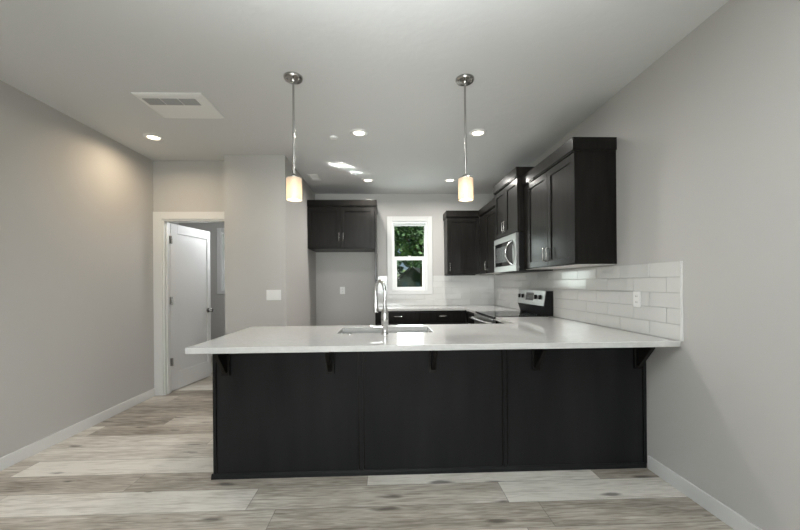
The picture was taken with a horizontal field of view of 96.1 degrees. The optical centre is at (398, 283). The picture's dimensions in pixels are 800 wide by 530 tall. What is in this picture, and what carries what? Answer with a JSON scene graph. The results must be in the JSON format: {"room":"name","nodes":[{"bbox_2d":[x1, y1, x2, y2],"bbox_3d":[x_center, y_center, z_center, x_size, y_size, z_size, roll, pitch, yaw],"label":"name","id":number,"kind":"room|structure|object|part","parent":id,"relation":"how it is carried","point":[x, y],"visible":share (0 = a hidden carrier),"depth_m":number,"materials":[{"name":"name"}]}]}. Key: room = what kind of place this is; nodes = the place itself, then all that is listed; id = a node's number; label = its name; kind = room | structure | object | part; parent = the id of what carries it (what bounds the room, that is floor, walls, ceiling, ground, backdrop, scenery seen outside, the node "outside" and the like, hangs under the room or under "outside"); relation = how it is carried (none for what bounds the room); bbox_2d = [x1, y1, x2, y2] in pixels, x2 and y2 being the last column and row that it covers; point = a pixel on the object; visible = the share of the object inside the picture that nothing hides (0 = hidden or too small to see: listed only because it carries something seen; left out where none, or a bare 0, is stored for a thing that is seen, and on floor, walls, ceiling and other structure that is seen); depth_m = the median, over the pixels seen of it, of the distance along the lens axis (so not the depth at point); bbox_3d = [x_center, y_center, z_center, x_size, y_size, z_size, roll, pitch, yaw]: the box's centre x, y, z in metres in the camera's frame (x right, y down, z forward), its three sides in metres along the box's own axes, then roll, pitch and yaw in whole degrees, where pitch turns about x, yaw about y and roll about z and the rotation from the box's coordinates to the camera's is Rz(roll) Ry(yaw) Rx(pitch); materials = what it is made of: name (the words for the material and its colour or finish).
{"room":"kitchen","nodes":[
{"label":"kitchen","id":0,"kind":"room"},
{"bbox_2d":[0,80,153,457],"bbox_3d":[-2.778,-0.063,0.362,0.120,2.743,7.920,0,0,-2],"label":"wall","id":1,"kind":"structure","parent":0,"point":[77,304],"depth_m":3.06,"materials":[{"name":"grey paint"}]},
{"bbox_2d":[0,388,154,470],"bbox_3d":[-2.698,1.263,0.297,0.014,0.090,7.784,0,0,-2],"label":"baseboard","id":2,"kind":"structure","parent":1,"relation":"attached to","point":[8,460],"depth_m":3.04,"materials":[{"name":"white paint"}]},
{"bbox_2d":[153,161,223,219],"bbox_3d":[-2.976,-0.061,4.258,2.052,2.743,0.120,0,0,-2],"label":"wall","id":3,"kind":"structure","parent":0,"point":[178,186],"depth_m":4.22,"materials":[{"name":"grey paint"}]},
{"bbox_2d":[153,212,223,395],"bbox_3d":[-2.401,0.234,4.273,0.903,2.143,0.141,0,0,-2],"label":"door frame","id":4,"kind":"structure","parent":3,"relation":"attached to","point":[157,216],"depth_m":4.20,"materials":[{"name":"white paint"}]},
{"bbox_2d":[169,223,212,390],"bbox_3d":[-2.667,0.285,4.675,0.103,2.021,0.759,0,0,7],"label":"door","id":5,"kind":"structure","parent":4,"relation":"in","point":[190,299],"depth_m":4.65,"materials":[{"name":"white paint"}]},
{"bbox_2d":[179,223,224,339],"bbox_3d":[-3.058,-0.061,6.572,2.052,2.743,0.150,0,0,-2],"label":"wall","id":6,"kind":"structure","parent":0,"point":[217,300],"depth_m":6.49,"materials":[{"name":"grey paint"}]},
{"bbox_2d":[217,228,224,293],"bbox_3d":[-2.766,-0.408,6.568,1.000,1.188,0.158,0,0,-2],"label":"window","id":7,"kind":"structure","parent":6,"relation":"in","point":[220,231],"depth_m":6.47,"materials":[{"name":"white paint"}]},
{"bbox_3d":[-2.767,-0.402,6.577,0.860,1.060,0.140,0,0,-2],"label":"frame","id":8,"kind":"part","parent":7,"relation":"part of","materials":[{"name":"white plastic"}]},
{"bbox_3d":[-2.764,-0.163,6.568,0.808,0.557,0.033,0,0,-2],"label":"sash","id":9,"kind":"part","parent":7,"relation":"part of","materials":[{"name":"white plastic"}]},
{"bbox_2d":[224,155,315,334],"bbox_3d":[-1.650,-0.073,5.367,0.677,2.743,2.656,0,0,-2],"label":"wall","id":10,"kind":"structure","parent":0,"point":[266,233],"depth_m":4.04,"materials":[{"name":"grey paint"}]},
{"bbox_2d":[266,290,280,299],"bbox_3d":[-1.398,0.131,4.042,0.163,0.116,0.011,0,0,-2],"label":"light switch","id":11,"kind":"object","parent":10,"relation":"attached to","point":[270,294],"visible":1,"depth_m":4.04,"materials":[{"name":"white plastic"}]},
{"bbox_2d":[0,0,728,193],"bbox_3d":[-1.044,-1.524,1.565,5.950,0.150,10.600,0,0,-2],"label":"ceiling","id":12,"kind":"structure","parent":0,"point":[389,70],"depth_m":2.45,"materials":[{"name":"white paint"}]},
{"bbox_2d":[143,133,163,140],"bbox_3d":[-2.402,-1.433,3.531,0.172,0.010,0.172,0,0,-2],"label":"recessed light","id":13,"kind":"object","parent":12,"relation":"in","point":[154,137],"visible":1,"depth_m":3.52,"materials":[{"name":"white plastic"}]},
{"bbox_2d":[131,92,224,118],"bbox_3d":[-1.761,-1.433,2.919,0.522,0.020,0.406,0,0,-2],"label":"ceiling vent","id":14,"kind":"object","parent":12,"relation":"in","point":[166,104],"visible":1,"depth_m":2.87,"materials":[{"name":"white plastic"}]},
{"bbox_2d":[283,72,302,201],"bbox_3d":[-0.734,-1.018,2.529,0.132,0.867,0.132,0,0,-2],"label":"pendant lamp","id":15,"kind":"object","parent":12,"relation":"hanging from","point":[293,182],"visible":1,"depth_m":2.50,"materials":[{"name":"white glass"}]},
{"bbox_3d":[-0.735,-1.096,2.529,0.020,0.648,0.020,0,0,-2],"label":"rod","id":16,"kind":"part","parent":15,"relation":"part of","materials":[{"name":"silver metal"}]},
{"bbox_3d":[-0.731,-0.662,2.529,0.106,0.154,0.106,0,0,-2],"label":"lamp shade","id":17,"kind":"part","parent":15,"relation":"part of","materials":[{"name":"white glass"}]},
{"bbox_2d":[307,174,320,180],"bbox_3d":[-1.137,-1.444,4.897,0.136,0.008,0.280,0,0,-2],"label":"ceiling vent","id":18,"kind":"object","parent":12,"relation":"in","point":[314,177],"visible":1,"depth_m":4.89,"materials":[{"name":"white plastic"}]},
{"bbox_2d":[329,135,337,139],"bbox_3d":[-0.641,-1.444,3.567,0.084,0.018,0.084,0,0,-2],"label":"sprinkler cover","id":19,"kind":"object","parent":12,"relation":"attached to","point":[332,137],"visible":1,"depth_m":3.55,"materials":[{"name":"white plastic"}]},
{"bbox_2d":[350,129,367,136],"bbox_3d":[-0.376,-1.450,3.466,0.172,0.010,0.172,0,0,-2],"label":"recessed light","id":20,"kind":"object","parent":12,"relation":"in","point":[355,132],"visible":1,"depth_m":3.45,"materials":[{"name":"white plastic"}]},
{"bbox_2d":[362,178,373,181],"bbox_3d":[-0.423,-1.450,5.057,0.172,0.010,0.172,0,0,-2],"label":"recessed light","id":21,"kind":"object","parent":12,"relation":"in","point":[364,179],"visible":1,"depth_m":5.05,"materials":[{"name":"white plastic"}]},
{"bbox_2d":[444,178,455,181],"bbox_3d":[0.735,-1.459,5.090,0.172,0.010,0.172,0,0,-2],"label":"recessed light","id":22,"kind":"object","parent":12,"relation":"in","point":[448,179],"visible":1,"depth_m":5.08,"materials":[{"name":"white plastic"}]},
{"bbox_2d":[456,74,473,201],"bbox_3d":[0.481,-1.029,2.571,0.132,0.867,0.132,0,0,-2],"label":"pendant lamp","id":23,"kind":"object","parent":12,"relation":"hanging from","point":[465,183],"visible":1,"depth_m":2.54,"materials":[{"name":"white glass"}]},
{"bbox_3d":[0.484,-0.672,2.571,0.106,0.154,0.106,0,0,-2],"label":"lamp shade","id":24,"kind":"part","parent":23,"relation":"part of","materials":[{"name":"white glass"}]},
{"bbox_3d":[0.481,-1.106,2.571,0.020,0.648,0.020,0,0,-2],"label":"rod","id":25,"kind":"part","parent":23,"relation":"part of","materials":[{"name":"silver metal"}]},
{"bbox_2d":[469,129,486,136],"bbox_3d":[0.775,-1.460,3.490,0.172,0.010,0.172,0,0,-2],"label":"recessed light","id":26,"kind":"object","parent":12,"relation":"in","point":[476,132],"visible":1,"depth_m":3.48,"materials":[{"name":"white plastic"}]},
{"bbox_2d":[0,356,733,529],"bbox_3d":[-1.019,1.369,1.565,5.950,0.150,10.600,0,0,-2],"label":"floor","id":27,"kind":"structure","parent":0,"point":[148,465],"depth_m":2.19,"materials":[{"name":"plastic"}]},
{"bbox_2d":[307,200,377,324],"bbox_3d":[-0.812,0.042,5.499,1.002,2.500,0.656,0,0,-2],"label":"upper cabinet","id":28,"kind":"object","parent":27,"relation":"on","point":[333,225],"visible":0.98,"depth_m":5.21,"materials":[{"name":"brown wood"}]},
{"bbox_3d":[-1.067,-0.810,5.206,0.478,0.583,0.019,0,0,-2],"label":"door","id":29,"kind":"part","parent":28,"relation":"part of","materials":[{"name":"brown wood"}]},
{"bbox_3d":[-0.822,-1.161,5.510,1.002,0.095,0.633,0,0,-2],"label":"crown","id":30,"kind":"part","parent":28,"relation":"part of","materials":[{"name":"brown wood"}]},
{"bbox_3d":[-0.585,-0.814,5.223,0.478,0.583,0.019,0,0,-2],"label":"door","id":31,"kind":"part","parent":28,"relation":"part of","materials":[{"name":"brown wood"}]},
{"bbox_3d":[-0.334,0.078,5.533,0.022,2.420,0.621,0,0,-2],"label":"panel","id":32,"kind":"part","parent":28,"relation":"part of","materials":[{"name":"brown wood"}]},
{"bbox_2d":[377,311,419,324],"bbox_3d":[-0.004,0.844,5.518,0.622,0.882,0.674,0,0,-2],"label":"base cabinet","id":33,"kind":"object","parent":27,"relation":"on","point":[395,317],"visible":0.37,"depth_m":5.22,"materials":[{"name":"brown wood"}]},
{"bbox_3d":[0.006,0.876,5.226,0.614,0.593,0.019,0,0,-2],"label":"door","id":34,"kind":"part","parent":33,"relation":"part of","materials":[{"name":"brown wood"}]},
{"bbox_2d":[211,330,654,479],"bbox_3d":[0.231,0.842,2.698,2.958,0.882,0.862,0,0,-2],"label":"base cabinet","id":35,"kind":"object","parent":27,"relation":"on","point":[370,413],"visible":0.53,"depth_m":2.43,"materials":[{"name":"brown wood"}]},
{"bbox_3d":[-0.735,0.836,2.405,0.931,0.854,0.006,0,0,-2],"label":"panel","id":36,"kind":"part","parent":35,"relation":"part of","materials":[{"name":"black wood"}]},
{"bbox_3d":[0.238,1.267,2.431,2.946,0.032,0.022,0,0,-2],"label":"molding","id":37,"kind":"part","parent":35,"relation":"part of","materials":[{"name":"black wood"}]},
{"bbox_2d":[185,317,680,353],"bbox_3d":[0.215,0.383,2.955,2.967,0.036,1.632,0,0,-2],"label":"countertop","id":38,"kind":"structure","parent":35,"relation":"on","point":[517,332],"depth_m":2.37,"materials":[{"name":"white stone"}]},
{"bbox_2d":[370,279,388,334],"bbox_3d":[-0.129,0.169,2.632,0.133,0.397,0.148,0,0,7],"label":"faucet","id":39,"kind":"object","parent":38,"relation":"on","point":[384,314],"visible":1,"depth_m":2.57,"materials":[{"name":"silver metal"}]},
{"bbox_3d":[-0.156,0.316,2.581,0.089,0.027,0.028,0,0,-2],"label":"lever","id":40,"kind":"part","parent":39,"relation":"part of","materials":[{"name":"silver metal"}]},
{"bbox_3d":[-0.132,0.072,2.637,0.025,0.202,0.154,0,0,-34],"label":"spout","id":41,"kind":"part","parent":39,"relation":"part of","materials":[{"name":"silver metal"}]},
{"bbox_2d":[342,330,427,332],"bbox_3d":[-0.101,0.505,2.857,0.720,0.202,0.379,0,0,-2],"label":"sink","id":42,"kind":"object","parent":38,"relation":"in","point":[424,330],"visible":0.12,"depth_m":3.04,"materials":[{"name":"silver metal"}]},
{"bbox_3d":[0.241,0.828,2.439,0.933,0.854,0.006,0,0,-2],"label":"panel","id":43,"kind":"part","parent":35,"relation":"part of","materials":[{"name":"black wood"}]},
{"bbox_3d":[1.221,0.820,2.474,0.940,0.854,0.006,0,0,-2],"label":"panel","id":44,"kind":"part","parent":35,"relation":"part of","materials":[{"name":"black wood"}]},
{"bbox_2d":[420,310,465,324],"bbox_3d":[0.649,0.839,5.541,0.682,0.882,0.674,0,0,-2],"label":"base cabinet","id":45,"kind":"object","parent":27,"relation":"on","point":[454,316],"visible":0.34,"depth_m":5.24,"materials":[{"name":"brown wood"}]},
{"bbox_3d":[0.657,0.491,5.249,0.674,0.147,0.019,0,0,-2],"label":"drawer","id":46,"kind":"part","parent":45,"relation":"part of","materials":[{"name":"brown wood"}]},
{"bbox_3d":[0.660,0.871,5.249,0.674,0.593,0.019,0,0,-2],"label":"door","id":47,"kind":"part","parent":45,"relation":"part of","materials":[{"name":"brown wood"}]},
{"bbox_2d":[467,311,473,323],"bbox_3d":[1.306,0.833,4.928,0.656,0.882,0.661,0,0,-2],"label":"base cabinet","id":48,"kind":"object","parent":27,"relation":"on","point":[469,314],"visible":0.15,"depth_m":5.00,"materials":[{"name":"brown wood"}]},
{"bbox_2d":[378,305,519,312],"bbox_3d":[0.655,0.379,5.226,1.927,0.036,1.304,0,0,-2],"label":"countertop","id":49,"kind":"structure","parent":48,"relation":"on","point":[471,308],"depth_m":5.24,"materials":[{"name":"white stone"}]},
{"bbox_2d":[471,289,552,323],"bbox_3d":[1.276,0.677,4.202,0.736,1.194,0.772,0,0,-2],"label":"range","id":50,"kind":"object","parent":27,"relation":"on","point":[532,303],"visible":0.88,"depth_m":4.07,"materials":[{"name":"black metal"}]},
{"bbox_3d":[0.945,0.429,4.191,0.078,0.036,0.704,0,0,-2],"label":"handle","id":51,"kind":"part","parent":50,"relation":"part of","materials":[{"name":"silver metal"}]},
{"bbox_3d":[1.004,0.684,4.193,0.040,0.605,0.764,0,0,-2],"label":"oven door","id":52,"kind":"part","parent":50,"relation":"part of","materials":[{"name":"silver metal"}]},
{"bbox_2d":[476,311,547,317],"bbox_3d":[1.290,0.360,4.203,0.583,0.017,0.772,0,0,-2],"label":"cooktop","id":53,"kind":"object","parent":50,"relation":"in","point":[483,314],"depth_m":4.11,"materials":[{"name":"grey glass"}]},
{"bbox_3d":[1.560,0.163,4.218,0.048,0.169,0.760,0,0,-2],"label":"control panel","id":54,"kind":"part","parent":50,"relation":"part of","materials":[{"name":"silver metal"}]},
{"bbox_2d":[315,194,494,325],"bbox_3d":[0.130,-0.088,5.935,2.921,2.743,0.147,0,0,-2],"label":"wall","id":55,"kind":"structure","parent":0,"point":[354,271],"depth_m":5.84,"materials":[{"name":"grey paint"}]},
{"bbox_2d":[340,287,344,293],"bbox_3d":[-0.901,0.115,5.821,0.078,0.116,0.008,0,0,-2],"label":"power outlet","id":56,"kind":"object","parent":55,"relation":"attached to","point":[342,289],"visible":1,"depth_m":5.82,"materials":[{"name":"white plastic"}]},
{"bbox_2d":[387,216,432,293],"bbox_3d":[0.189,-0.457,5.925,0.734,1.266,0.158,0,0,-2],"label":"window","id":57,"kind":"structure","parent":55,"relation":"in","point":[426,221],"depth_m":5.86,"materials":[{"name":"white paint"}]},
{"bbox_3d":[0.185,-0.696,5.963,0.526,0.579,0.030,0,0,-2],"label":"sash","id":58,"kind":"part","parent":57,"relation":"part of","materials":[{"name":"white plastic"}]},
{"bbox_3d":[0.191,-0.168,5.925,0.526,0.547,0.033,0,0,-2],"label":"sash","id":59,"kind":"part","parent":57,"relation":"part of","materials":[{"name":"white plastic"}]},
{"bbox_2d":[378,275,493,305],"bbox_3d":[0.625,0.117,5.873,1.913,0.487,0.012,0,0,-2],"label":"backsplash","id":60,"kind":"structure","parent":55,"relation":"attached to","point":[458,289],"depth_m":5.88,"materials":[{"name":"grey tile"}]},
{"bbox_2d":[443,210,479,275],"bbox_3d":[1.006,-0.629,5.718,0.526,0.999,0.347,0,0,-2],"label":"upper cabinet","id":61,"kind":"object","parent":55,"relation":"attached to","point":[461,227],"visible":1,"depth_m":5.59,"materials":[{"name":"brown wood"}]},
{"bbox_3d":[0.991,-1.075,5.727,0.504,0.107,0.328,0,0,-2],"label":"crown","id":62,"kind":"part","parent":61,"relation":"part of","materials":[{"name":"brown wood"}]},
{"bbox_2d":[494,0,799,529],"bbox_3d":[1.829,-0.102,1.315,0.150,2.743,9.500,0,0,-2],"label":"wall","id":63,"kind":"structure","parent":0,"point":[707,134],"depth_m":1.90,"materials":[{"name":"grey paint"}]},
{"bbox_2d":[479,198,506,273],"bbox_3d":[1.432,-0.638,5.107,0.366,0.988,1.003,0,0,-2],"label":"upper cabinet","id":64,"kind":"object","parent":63,"relation":"attached to","point":[486,213],"visible":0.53,"depth_m":5.17,"materials":[{"name":"brown wood"}]},
{"bbox_3d":[1.438,-1.079,5.093,0.347,0.107,0.973,0,0,-2],"label":"crown","id":65,"kind":"part","parent":64,"relation":"part of","materials":[{"name":"brown wood"}]},
{"bbox_3d":[1.300,-0.586,4.919,0.019,0.856,0.620,0,0,-2],"label":"door","id":66,"kind":"part","parent":64,"relation":"part of","materials":[{"name":"brown wood"}]},
{"bbox_2d":[493,167,533,239],"bbox_3d":[1.430,-0.892,4.208,0.428,0.686,0.812,0,0,-2],"label":"upper cabinet","id":67,"kind":"object","parent":63,"relation":"attached to","point":[509,192],"visible":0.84,"depth_m":4.05,"materials":[{"name":"brown wood"}]},
{"bbox_3d":[1.255,-0.839,4.396,0.019,0.563,0.384,0,0,-2],"label":"door","id":68,"kind":"part","parent":67,"relation":"part of","materials":[{"name":"brown wood"}]},
{"bbox_3d":[1.268,-0.839,4.009,0.019,0.563,0.384,0,0,-2],"label":"door","id":69,"kind":"part","parent":67,"relation":"part of","materials":[{"name":"brown wood"}]},
{"bbox_3d":[1.437,-1.184,4.208,0.409,0.103,0.812,0,0,-2],"label":"crown","id":70,"kind":"part","parent":67,"relation":"part of","materials":[{"name":"brown wood"}]},
{"bbox_2d":[494,232,552,272],"bbox_3d":[1.404,-0.338,4.207,0.464,0.414,0.772,0,0,-2],"label":"microwave","id":71,"kind":"object","parent":63,"relation":"attached to","point":[508,250],"visible":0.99,"depth_m":3.98,"materials":[{"name":"silver metal"}]},
{"bbox_3d":[1.257,-0.339,4.206,0.034,0.410,0.764,0,0,-2],"label":"door","id":72,"kind":"part","parent":71,"relation":"part of","materials":[{"name":"silver metal"}]},
{"bbox_3d":[1.220,-0.338,3.971,0.090,0.278,0.028,0,0,27],"label":"handle","id":73,"kind":"part","parent":71,"relation":"part of","materials":[{"name":"silver metal"}]},
{"bbox_2d":[522,137,616,269],"bbox_3d":[1.496,-0.638,3.292,0.366,0.984,1.036,0,0,-2],"label":"upper cabinet","id":74,"kind":"object","parent":63,"relation":"attached to","point":[570,212],"visible":1,"depth_m":2.81,"materials":[{"name":"brown wood"}]},
{"bbox_3d":[1.351,-0.585,3.480,0.019,0.858,0.458,0,0,-2],"label":"door","id":75,"kind":"part","parent":74,"relation":"part of","materials":[{"name":"brown wood"}]},
{"bbox_3d":[1.336,-0.261,3.216,0.035,0.126,0.011,0,0,-2],"label":"handle","id":76,"kind":"part","parent":74,"relation":"part of","materials":[{"name":"silver metal"}]},
{"bbox_3d":[1.367,-0.586,3.016,0.019,0.858,0.466,0,0,-2],"label":"door","id":77,"kind":"part","parent":74,"relation":"part of","materials":[{"name":"brown wood"}]},
{"bbox_3d":[1.502,-1.076,3.292,0.347,0.110,1.036,0,0,-2],"label":"crown","id":78,"kind":"part","parent":74,"relation":"part of","materials":[{"name":"brown wood"}]},
{"bbox_3d":[1.540,-0.594,2.789,0.313,0.888,0.004,0,0,-2],"label":"panel","id":79,"kind":"part","parent":74,"relation":"part of","materials":[{"name":"brown wood"}]},
{"bbox_2d":[494,260,683,340],"bbox_3d":[1.653,0.107,4.043,0.013,0.490,3.741,0,0,-2],"label":"backsplash","id":80,"kind":"structure","parent":63,"relation":"attached to","point":[603,296],"depth_m":2.79,"materials":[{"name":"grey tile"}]},
{"bbox_2d":[633,291,640,306],"bbox_3d":[1.696,0.113,2.552,0.008,0.112,0.072,0,0,-2],"label":"power outlet","id":81,"kind":"object","parent":80,"relation":"attached to","point":[636,294],"visible":1,"depth_m":2.55,"materials":[{"name":"white plastic"}]},
{"bbox_3d":[1.719,0.107,2.179,0.013,0.490,0.010,0,0,-2],"label":"edge trim","id":82,"kind":"part","parent":80,"relation":"part of","materials":[{"name":"white paint"}]},
{"bbox_2d":[648,456,762,529],"bbox_3d":[1.821,1.225,-0.484,0.014,0.090,5.905,0,0,-2],"label":"baseboard","id":83,"kind":"structure","parent":63,"relation":"attached to","point":[715,507],"depth_m":2.04,"materials":[{"name":"white paint"}]},
{"label":"outside","id":84,"kind":"structure","parent":0,"visible":0},
{"bbox_3d":[-1.063,-0.831,29.981,120.000,4.950,120.000,0,0,-2],"label":"ground","id":85,"kind":"structure","parent":84,"visible":0},
{"bbox_2d":[394,237,403,273],"bbox_3d":[-1.401,-8.427,68.907,5.810,16.048,6.075,0,0,-2],"label":"tree","id":86,"kind":"object","parent":85,"relation":"on","point":[399,262],"visible":0.03,"depth_m":69.51,"materials":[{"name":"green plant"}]},
{"bbox_2d":[397,266,419,286],"bbox_3d":[1.976,-0.487,40.520,4.100,2.710,5.700,0,0,12],"label":"shed","id":87,"kind":"object","parent":85,"relation":"on","point":[410,277],"visible":0.49,"depth_m":38.10,"materials":[{"name":"grey"}]},
{"bbox_2d":[394,226,423,286],"bbox_3d":[1.165,-1.558,16.690,4.984,6.372,4.819,0,0,-2],"label":"tree","id":88,"kind":"object","parent":85,"relation":"on","point":[402,234],"visible":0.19,"depth_m":15.91,"materials":[{"name":"green plant"}]},
{"bbox_2d":[401,230,419,267],"bbox_3d":[2.018,-7.990,60.102,5.766,14.906,5.254,0,0,-2],"label":"tree","id":89,"kind":"object","parent":85,"relation":"on","point":[406,264],"visible":0.03,"depth_m":59.13,"materials":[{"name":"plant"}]}
]}

